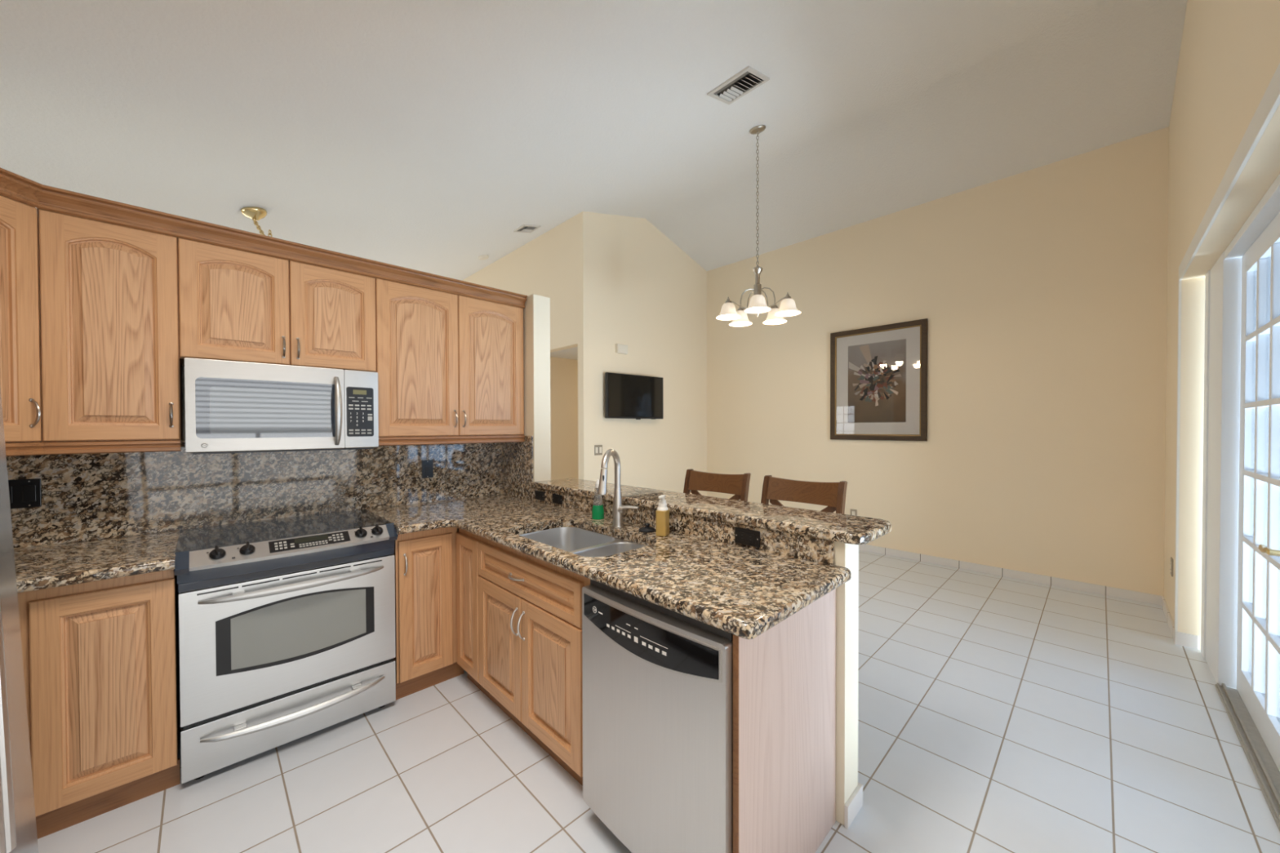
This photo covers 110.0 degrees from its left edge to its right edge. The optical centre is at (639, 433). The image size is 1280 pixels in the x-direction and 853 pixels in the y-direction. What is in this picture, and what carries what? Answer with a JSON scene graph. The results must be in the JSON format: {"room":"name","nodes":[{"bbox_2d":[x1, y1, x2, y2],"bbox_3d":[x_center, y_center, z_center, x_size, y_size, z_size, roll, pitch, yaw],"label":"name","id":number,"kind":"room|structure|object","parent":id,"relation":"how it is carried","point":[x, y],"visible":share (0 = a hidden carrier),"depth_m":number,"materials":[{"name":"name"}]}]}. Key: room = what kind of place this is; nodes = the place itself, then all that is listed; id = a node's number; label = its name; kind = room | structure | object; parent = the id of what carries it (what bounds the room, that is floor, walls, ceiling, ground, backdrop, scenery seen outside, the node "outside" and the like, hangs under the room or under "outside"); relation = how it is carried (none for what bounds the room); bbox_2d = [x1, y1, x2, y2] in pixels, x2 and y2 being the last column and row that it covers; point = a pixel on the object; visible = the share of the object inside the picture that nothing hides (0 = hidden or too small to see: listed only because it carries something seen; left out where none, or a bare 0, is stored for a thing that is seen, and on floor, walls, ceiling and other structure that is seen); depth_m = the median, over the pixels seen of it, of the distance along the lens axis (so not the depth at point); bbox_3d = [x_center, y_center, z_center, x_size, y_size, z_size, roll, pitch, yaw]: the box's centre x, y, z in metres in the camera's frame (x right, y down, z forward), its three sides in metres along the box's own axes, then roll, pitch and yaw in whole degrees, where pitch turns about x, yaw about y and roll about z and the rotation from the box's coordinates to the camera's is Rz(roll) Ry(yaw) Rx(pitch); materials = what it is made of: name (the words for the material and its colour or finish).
{"room":"kitchen","nodes":[
{"label":"kitchen","id":0,"kind":"room"},
{"bbox_2d":[15,216,502,549],"bbox_3d":[-2.013,0.227,2.469,2.899,2.305,0.125,-1,1,-44],"label":"wall","id":1,"kind":"structure","parent":0,"point":[183,366],"depth_m":2.18,"materials":[{"name":"beige paint"}]},
{"bbox_2d":[0,194,41,443],"bbox_3d":[-2.356,-0.414,1.524,0.442,0.901,0.370,0,1,30],"label":"upper cabinet","id":2,"kind":"object","parent":1,"relation":"attached to","point":[20,357],"visible":1,"depth_m":1.62,"materials":[{"name":"brown wood"}]},
{"bbox_2d":[4,440,181,456],"bbox_3d":[-2.193,0.059,1.629,0.184,0.046,0.744,0,1,21],"label":"rail","id":3,"kind":"object","parent":2,"relation":"attached to","point":[70,447],"visible":1,"depth_m":1.76,"materials":[{"name":"brown wood"}]},
{"bbox_2d":[36,208,182,442],"bbox_3d":[-2.220,-0.419,1.908,0.367,0.901,0.377,-1,1,-44],"label":"upper cabinet","id":4,"kind":"object","parent":1,"relation":"attached to","point":[111,366],"visible":0.98,"depth_m":1.79,"materials":[{"name":"brown wood"}]},
{"bbox_2d":[6,435,502,549],"bbox_3d":[-1.970,0.246,2.410,2.634,0.436,0.018,-1,1,-44],"label":"backsplash","id":5,"kind":"structure","parent":1,"relation":"attached to","point":[86,497],"depth_m":2.26,"materials":[{"name":"stone"}]},
{"bbox_2d":[8,478,41,509],"bbox_3d":[-2.542,0.249,1.831,0.117,0.118,0.010,-1,1,-44],"label":"switch plate","id":6,"kind":"object","parent":5,"relation":"attached to","point":[23,493],"visible":0.67,"depth_m":1.84,"materials":[{"name":"black plastic"}]},
{"bbox_2d":[8,486,12,502],"bbox_3d":[-2.562,0.249,1.809,0.034,0.068,0.004,-1,1,-44],"label":"receptacle","id":7,"kind":"object","parent":6,"relation":"attached to","point":[10,487],"depth_m":1.82,"materials":[{"name":"grey plastic"}]},
{"bbox_2d":[421,459,433,478],"bbox_3d":[-1.397,0.235,2.948,0.072,0.118,0.010,-1,1,-44],"label":"wall outlet","id":8,"kind":"object","parent":5,"relation":"attached to","point":[427,465],"visible":1,"depth_m":2.95,"materials":[{"name":"black plastic"}]},
{"bbox_2d":[425,463,430,474],"bbox_3d":[-1.395,0.235,2.946,0.034,0.068,0.004,-1,1,-44],"label":"receptacle","id":9,"kind":"object","parent":8,"relation":"attached to","point":[427,465],"depth_m":2.94,"materials":[{"name":"grey plastic"}]},
{"bbox_2d":[177,237,376,372],"bbox_3d":[-1.819,-0.602,2.297,0.754,0.546,0.377,-1,1,-44],"label":"upper cabinet","id":10,"kind":"object","parent":1,"relation":"attached to","point":[235,304],"visible":0.97,"depth_m":2.15,"materials":[{"name":"brown wood"}]},
{"bbox_2d":[184,357,378,454],"bbox_3d":[-1.778,-0.120,2.270,0.732,0.414,0.440,-1,1,-44],"label":"microwave","id":11,"kind":"object","parent":10,"relation":"attached to","point":[232,406],"visible":1,"depth_m":2.11,"materials":[{"name":"silver plastic"}]},
{"bbox_2d":[374,277,524,445],"bbox_3d":[-1.226,-0.409,2.877,0.900,0.948,0.377,-1,1,-44],"label":"upper cabinet","id":12,"kind":"object","parent":1,"relation":"attached to","point":[448,364],"depth_m":2.72,"materials":[{"name":"brown wood"}]},
{"bbox_2d":[0,167,527,308],"bbox_3d":[-1.558,-0.885,2.162,2.372,0.081,0.406,-1,1,-44],"label":"crown molding","id":13,"kind":"structure","parent":12,"relation":"attached to","point":[14,186],"depth_m":2.00,"materials":[{"name":"brown wood"}]},
{"bbox_2d":[462,211,592,480],"bbox_3d":[-2.731,-0.613,7.306,0.120,3.876,6.116,-1,1,-44],"label":"wall","id":14,"kind":"structure","parent":0,"point":[556,265],"depth_m":5.28,"materials":[{"name":"beige paint"}]},
{"bbox_2d":[550,356,577,479],"bbox_3d":[-0.659,0.024,6.899,2.265,2.600,0.100,-1,1,-44],"label":"wall","id":15,"kind":"structure","parent":0,"point":[563,371],"depth_m":6.41,"materials":[{"name":"beige paint"}]},
{"bbox_2d":[550,346,577,359],"bbox_3d":[-0.228,-1.122,6.439,2.265,0.100,1.146,-1,1,-44],"label":"ceiling","id":16,"kind":"structure","parent":0,"point":[569,353],"depth_m":6.02,"materials":[{"name":"paint"}]},
{"bbox_2d":[0,0,1187,280],"bbox_3d":[-2.847,-1.781,3.898,9.800,2.125,10.820,-1,1,-44],"label":"ceiling","id":17,"kind":"structure","parent":0,"point":[416,135],"depth_m":2.98,"materials":[{"name":"paint"}]},
{"bbox_2d":[240,206,272,236],"bbox_3d":[-3.115,-1.675,3.638,0.187,0.300,0.189,-1,1,-44],"label":"lamp mount","id":18,"kind":"object","parent":17,"relation":"hanging from","point":[254,213],"visible":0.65,"depth_m":3.61,"materials":[{"name":"gold metal"}]},
{"bbox_2d":[478,254,488,260],"bbox_3d":[-2.160,-2.423,6.182,0.141,0.062,0.140,-1,1,-44],"label":"smoke detector","id":19,"kind":"object","parent":17,"relation":"attached to","point":[484,256],"visible":1,"depth_m":6.14,"materials":[{"name":"white plastic"}]},
{"bbox_2d":[513,224,541,233],"bbox_3d":[-1.337,-2.419,5.308,0.235,0.069,0.240,-1,1,-44],"label":"ceiling vent","id":20,"kind":"object","parent":17,"relation":"in","point":[524,228],"visible":1,"depth_m":5.30,"materials":[{"name":"metal"}]},
{"bbox_2d":[706,66,769,104],"bbox_3d":[0.670,-2.367,3.062,0.264,0.076,0.330,-1,1,-44],"label":"ceiling vent","id":21,"kind":"object","parent":17,"relation":"in","point":[748,79],"visible":1,"depth_m":3.05,"materials":[{"name":"metal"}]},
{"bbox_2d":[715,124,800,326],"bbox_3d":[1.007,-1.772,3.783,0.669,1.597,0.680,-1,1,-44],"label":"chandelier","id":22,"kind":"object","parent":17,"relation":"hanging from","point":[757,304],"visible":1,"depth_m":3.76,"materials":[{"name":"white glass"}]},
{"bbox_2d":[591,212,706,496],"bbox_3d":[0.215,-0.722,5.990,2.265,4.108,0.120,-1,1,-44],"label":"wall","id":23,"kind":"structure","parent":0,"point":[649,296],"depth_m":5.82,"materials":[{"name":"beige paint"}]},
{"bbox_2d":[594,444,602,455],"bbox_3d":[-0.483,0.197,5.227,0.115,0.118,0.010,-1,1,-44],"label":"light switch","id":24,"kind":"object","parent":23,"relation":"attached to","point":[597,448],"visible":1,"depth_m":5.22,"materials":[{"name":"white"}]},
{"bbox_2d":[615,343,627,354],"bbox_3d":[-0.223,-1.020,5.444,0.170,0.110,0.048,-1,1,-44],"label":"door chime","id":25,"kind":"object","parent":23,"relation":"attached to","point":[620,348],"visible":1,"depth_m":5.41,"materials":[{"name":"white plastic"}]},
{"bbox_2d":[604,372,662,419],"bbox_3d":[-0.074,-0.441,5.535,0.890,0.545,0.114,-1,1,-40],"label":"television","id":26,"kind":"object","parent":23,"relation":"attached to","point":[627,396],"visible":1,"depth_m":5.46,"materials":[{"name":"black plastic"}]},
{"bbox_2d":[37,550,1279,852],"bbox_3d":[-2.623,1.422,4.145,10.400,0.120,10.820,-1,1,-44],"label":"floor","id":27,"kind":"structure","parent":0,"point":[997,713],"depth_m":1.86,"materials":[{"name":"white tile"}]},
{"bbox_2d":[0,386,38,852],"bbox_3d":[-1.482,0.523,0.626,0.706,1.761,0.870,-1,1,-44],"label":"refrigerator","id":28,"kind":"object","parent":27,"relation":"on","point":[18,827],"visible":1,"depth_m":1.07,"materials":[{"name":"grey metal"}]},
{"bbox_2d":[17,568,180,839],"bbox_3d":[-2.352,0.954,1.622,0.966,0.872,0.619,-1,1,-44],"label":"base cabinet","id":29,"kind":"object","parent":27,"relation":"on","point":[101,658],"visible":0.74,"depth_m":1.61,"materials":[{"name":"brown wood"}]},
{"bbox_2d":[13,530,179,593],"bbox_3d":[-2.329,0.497,1.587,0.966,0.042,0.658,-1,1,-44],"label":"countertop","id":30,"kind":"structure","parent":29,"relation":"on","point":[41,567],"depth_m":1.67,"materials":[{"name":"stone"}]},
{"bbox_2d":[174,508,398,783],"bbox_3d":[-1.694,0.916,2.190,0.779,0.932,0.687,-1,1,-44],"label":"range","id":31,"kind":"object","parent":27,"relation":"on","point":[286,625],"visible":1,"depth_m":1.95,"materials":[{"name":"silver metal"}]},
{"bbox_2d":[174,508,392,552],"bbox_3d":[-1.740,0.464,2.229,0.777,0.005,0.562,-1,1,-44],"label":"cooktop","id":32,"kind":"object","parent":31,"relation":"in","point":[197,540],"depth_m":2.14,"materials":[{"name":"black glass"}]},
{"bbox_2d":[392,527,463,699],"bbox_3d":[-1.310,0.940,2.614,0.357,0.872,0.653,-1,1,-44],"label":"base cabinet","id":33,"kind":"object","parent":27,"relation":"on","point":[426,628],"visible":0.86,"depth_m":2.38,"materials":[{"name":"brown wood"}]},
{"bbox_2d":[456,528,488,697],"bbox_3d":[-0.720,0.939,2.592,0.580,0.872,0.278,-1,1,-44],"label":"base cabinet","id":34,"kind":"object","parent":27,"relation":"on","point":[467,561],"visible":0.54,"depth_m":2.38,"materials":[{"name":"brown wood"}]},
{"bbox_2d":[477,537,590,786],"bbox_3d":[-0.309,0.943,2.146,0.614,0.872,0.930,-1,1,-44],"label":"base cabinet","id":35,"kind":"object","parent":27,"relation":"on","point":[530,608],"visible":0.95,"depth_m":1.90,"materials":[{"name":"brown wood"}]},
{"bbox_2d":[366,493,851,639],"bbox_3d":[-0.463,0.485,2.124,0.909,0.042,2.494,-1,1,-44],"label":"countertop","id":36,"kind":"structure","parent":35,"relation":"on","point":[743,592],"depth_m":1.62,"materials":[{"name":"stone"}]},
{"bbox_2d":[518,527,645,557],"bbox_3d":[-0.277,0.613,2.053,0.420,0.211,0.744,-1,1,-44],"label":"sink","id":37,"kind":"object","parent":36,"relation":"in","point":[579,541],"visible":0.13,"depth_m":2.30,"materials":[{"name":"metal"}]},
{"bbox_2d":[591,479,604,519],"bbox_3d":[-0.226,0.355,2.415,0.066,0.211,0.066,-1,1,-44],"label":"dish soap bottle","id":38,"kind":"object","parent":36,"relation":"on","point":[597,510],"visible":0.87,"depth_m":2.39,"materials":[{"name":"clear plastic"}]},
{"bbox_2d":[597,448,639,527],"bbox_3d":[-0.128,0.269,2.148,0.232,0.388,0.139,-1,1,-44],"label":"faucet","id":39,"kind":"object","parent":36,"relation":"on","point":[619,509],"visible":1,"depth_m":2.20,"materials":[{"name":"silver metal"}]},
{"bbox_2d":[638,523,655,533],"bbox_3d":[0.034,0.445,2.128,0.082,0.036,0.082,-1,1,-44],"label":"stopper","id":40,"kind":"object","parent":36,"relation":"on","point":[646,529],"visible":0.98,"depth_m":2.11,"materials":[{"name":"black rubber"}]},
{"bbox_2d":[655,494,669,536],"bbox_3d":[0.104,0.373,2.048,0.052,0.181,0.072,0,1,21],"label":"hand soap bottle","id":41,"kind":"object","parent":36,"relation":"on","point":[662,513],"visible":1,"depth_m":2.02,"materials":[{"name":"yellow plastic"}]},
{"bbox_2d":[582,579,733,852],"bbox_3d":[0.213,0.950,1.569,0.604,0.868,0.606,-1,1,-44],"label":"dishwasher","id":42,"kind":"object","parent":27,"relation":"on","point":[657,681],"visible":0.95,"depth_m":1.31,"materials":[{"name":"grey metal"}]},
{"bbox_2d":[683,468,751,501],"bbox_3d":[0.300,0.799,2.451,0.426,1.150,0.515,0,1,42],"label":"bar stool","id":43,"kind":"object","parent":27,"relation":"on","point":[738,485],"visible":0.2,"depth_m":2.60,"materials":[{"name":"brown wood"}]},
{"bbox_2d":[733,588,835,852],"bbox_3d":[0.469,0.950,1.381,0.616,0.872,0.017,-1,1,-44],"label":"end panel","id":44,"kind":"object","parent":27,"relation":"on","point":[784,677],"visible":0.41,"depth_m":1.34,"materials":[{"name":"brown wood"}]},
{"bbox_2d":[760,475,847,514],"bbox_3d":[0.657,0.802,2.084,0.426,1.150,0.515,1,1,45],"label":"bar stool","id":45,"kind":"object","parent":27,"relation":"on","point":[831,495],"visible":0.19,"depth_m":2.23,"materials":[{"name":"brown wood"}]},
{"bbox_2d":[522,293,858,825],"bbox_3d":[-0.110,0.222,2.498,0.133,2.305,2.491,-1,1,-44],"label":"wall","id":46,"kind":"structure","parent":0,"point":[846,555],"depth_m":1.64,"materials":[{"name":"beige paint"}]},
{"bbox_2d":[502,435,533,500],"bbox_3d":[-0.871,0.235,3.176,0.009,0.436,0.418,-1,1,-44],"label":"backsplash","id":47,"kind":"structure","parent":46,"relation":"attached to","point":[517,457],"depth_m":3.15,"materials":[{"name":"stone"}]},
{"bbox_2d":[532,487,834,565],"bbox_3d":[-0.018,0.417,2.308,0.014,0.087,2.016,-1,1,-44],"label":"backsplash","id":48,"kind":"structure","parent":46,"relation":"attached to","point":[806,548],"depth_m":1.94,"materials":[{"name":"stone"}]},
{"bbox_2d":[534,490,544,500],"bbox_3d":[-0.662,0.410,2.950,0.010,0.058,0.112,-1,1,-44],"label":"wall outlet","id":49,"kind":"object","parent":48,"relation":"attached to","point":[539,495],"visible":1,"depth_m":2.94,"materials":[{"name":"black plastic"}]},
{"bbox_2d":[536,492,542,498],"bbox_3d":[-0.664,0.410,2.948,0.004,0.034,0.068,-1,1,-44],"label":"receptacle","id":50,"kind":"object","parent":49,"relation":"attached to","point":[539,495],"depth_m":2.94,"materials":[{"name":"grey plastic"}]},
{"bbox_2d":[551,493,562,504],"bbox_3d":[-0.518,0.411,2.803,0.010,0.058,0.108,-1,1,-44],"label":"wall outlet","id":51,"kind":"object","parent":48,"relation":"attached to","point":[557,499],"visible":1,"depth_m":2.79,"materials":[{"name":"black plastic"}]},
{"bbox_2d":[553,495,559,502],"bbox_3d":[-0.520,0.411,2.801,0.004,0.034,0.068,-1,1,-44],"label":"receptacle","id":52,"kind":"object","parent":51,"relation":"attached to","point":[556,498],"depth_m":2.80,"materials":[{"name":"grey plastic"}]},
{"bbox_2d":[734,527,759,547],"bbox_3d":[0.435,0.423,1.825,0.010,0.066,0.118,-1,1,-44],"label":"wall outlet","id":53,"kind":"object","parent":48,"relation":"attached to","point":[742,535],"visible":1,"depth_m":1.82,"materials":[{"name":"black plastic"}]},
{"bbox_2d":[739,532,754,542],"bbox_3d":[0.433,0.423,1.823,0.004,0.034,0.068,-1,1,-44],"label":"receptacle","id":54,"kind":"object","parent":53,"relation":"attached to","point":[744,537],"depth_m":1.82,"materials":[{"name":"black plastic"}]},
{"bbox_2d":[531,478,891,545],"bbox_3d":[0.130,0.352,2.368,0.340,0.040,2.109,-1,1,-44],"label":"countertop","id":55,"kind":"structure","parent":46,"relation":"on","point":[838,527],"depth_m":1.93,"materials":[{"name":"stone"}]},
{"bbox_2d":[844,782,862,828],"bbox_3d":[0.060,1.337,2.350,0.143,0.078,2.055,-1,1,-44],"label":"baseboard","id":56,"kind":"structure","parent":46,"relation":"attached to","point":[854,804],"depth_m":1.60,"materials":[{"name":"white tile"}]},
{"bbox_2d":[706,126,1168,595],"bbox_3d":[0.558,-0.573,7.228,0.150,3.780,10.820,-1,1,-44],"label":"wall","id":57,"kind":"structure","parent":0,"point":[1042,292],"depth_m":4.23,"materials":[{"name":"beige paint"}]},
{"bbox_2d":[850,508,857,515],"bbox_3d":[2.466,0.936,5.177,0.010,0.115,0.075,-1,1,-44],"label":"wall outlet","id":58,"kind":"object","parent":57,"relation":"attached to","point":[853,512],"visible":0.53,"depth_m":5.17,"materials":[{"name":"white plastic"}]},
{"bbox_2d":[830,318,928,440],"bbox_3d":[2.616,-0.552,4.982,0.038,1.262,0.992,-1,1,-44],"label":"framed picture","id":59,"kind":"object","parent":57,"relation":"attached to","point":[878,375],"visible":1,"depth_m":4.96,"materials":[{"name":"brown metal"}]},
{"bbox_2d":[848,338,906,422],"bbox_3d":[2.622,-0.562,4.988,0.002,0.885,0.600,-1,1,-44],"label":"print","id":60,"kind":"object","parent":59,"relation":"attached to","point":[877,369],"depth_m":4.97},
{"bbox_2d":[858,544,1164,605],"bbox_3d":[2.548,1.299,5.098,0.012,0.075,4.441,-1,1,-44],"label":"baseboard","id":61,"kind":"structure","parent":57,"relation":"attached to","point":[1064,583],"depth_m":4.09,"materials":[{"name":"white tile"}]},
{"bbox_2d":[1164,0,1279,649],"bbox_3d":[1.846,-0.676,1.181,6.645,4.120,0.163,-1,1,-44],"label":"wall","id":62,"kind":"structure","parent":0,"point":[1229,57],"depth_m":2.55,"materials":[{"name":"beige paint"}]},
{"bbox_2d":[1169,557,1173,576],"bbox_3d":[3.686,0.927,3.109,0.075,0.120,0.010,-1,1,-44],"label":"wall outlet","id":63,"kind":"object","parent":62,"relation":"attached to","point":[1171,559],"visible":1,"depth_m":3.08,"materials":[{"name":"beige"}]},
{"bbox_2d":[1161,595,1198,648],"bbox_3d":[3.798,1.313,3.166,0.895,0.085,0.095,-1,1,-44],"label":"baseboard","id":64,"kind":"structure","parent":62,"relation":"attached to","point":[1180,638],"depth_m":2.88,"materials":[{"name":"white tile"}]},
{"bbox_2d":[1200,270,1209,659],"bbox_3d":[3.463,0.195,2.704,0.110,2.335,0.075,-1,1,-44],"label":"trim","id":65,"kind":"structure","parent":62,"relation":"attached to","point":[1207,275],"depth_m":2.70,"materials":[{"name":"white paint"}]},
{"bbox_2d":[1174,62,1279,631],"bbox_3d":[2.517,0.161,1.964,2.642,2.425,0.013,-1,1,-44],"label":"trim","id":66,"kind":"structure","parent":62,"relation":"attached to","point":[1269,103],"depth_m":1.87,"materials":[{"name":"white paint"}]},
{"bbox_2d":[1205,173,1279,688],"bbox_3d":[2.585,0.207,1.843,2.570,2.335,0.068,-1,1,-44],"label":"trim","id":67,"kind":"structure","parent":62,"relation":"attached to","point":[1225,275],"depth_m":2.39,"materials":[{"name":"white paint"}]},
{"bbox_2d":[1214,683,1279,831],"bbox_3d":[2.426,1.363,1.650,2.050,0.028,0.158,-1,1,-44],"label":"door track","id":68,"kind":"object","parent":62,"relation":"attached to","point":[1266,772],"depth_m":1.93,"materials":[{"name":"metal"}]},
{"bbox_2d":[1236,211,1279,771],"bbox_3d":[2.812,0.218,2.001,0.955,2.268,0.047,-1,1,-44],"label":"door","id":69,"kind":"structure","parent":62,"relation":"in","point":[1258,632],"depth_m":2.08,"materials":[{"name":"white paint"}]},
{"bbox_2d":[1257,544,1279,555],"bbox_3d":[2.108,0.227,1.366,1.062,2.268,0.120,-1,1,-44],"label":"door handle","id":70,"kind":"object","parent":69,"relation":"attached to","point":[1263,548],"depth_m":1.69,"materials":[{"name":"gold metal"}]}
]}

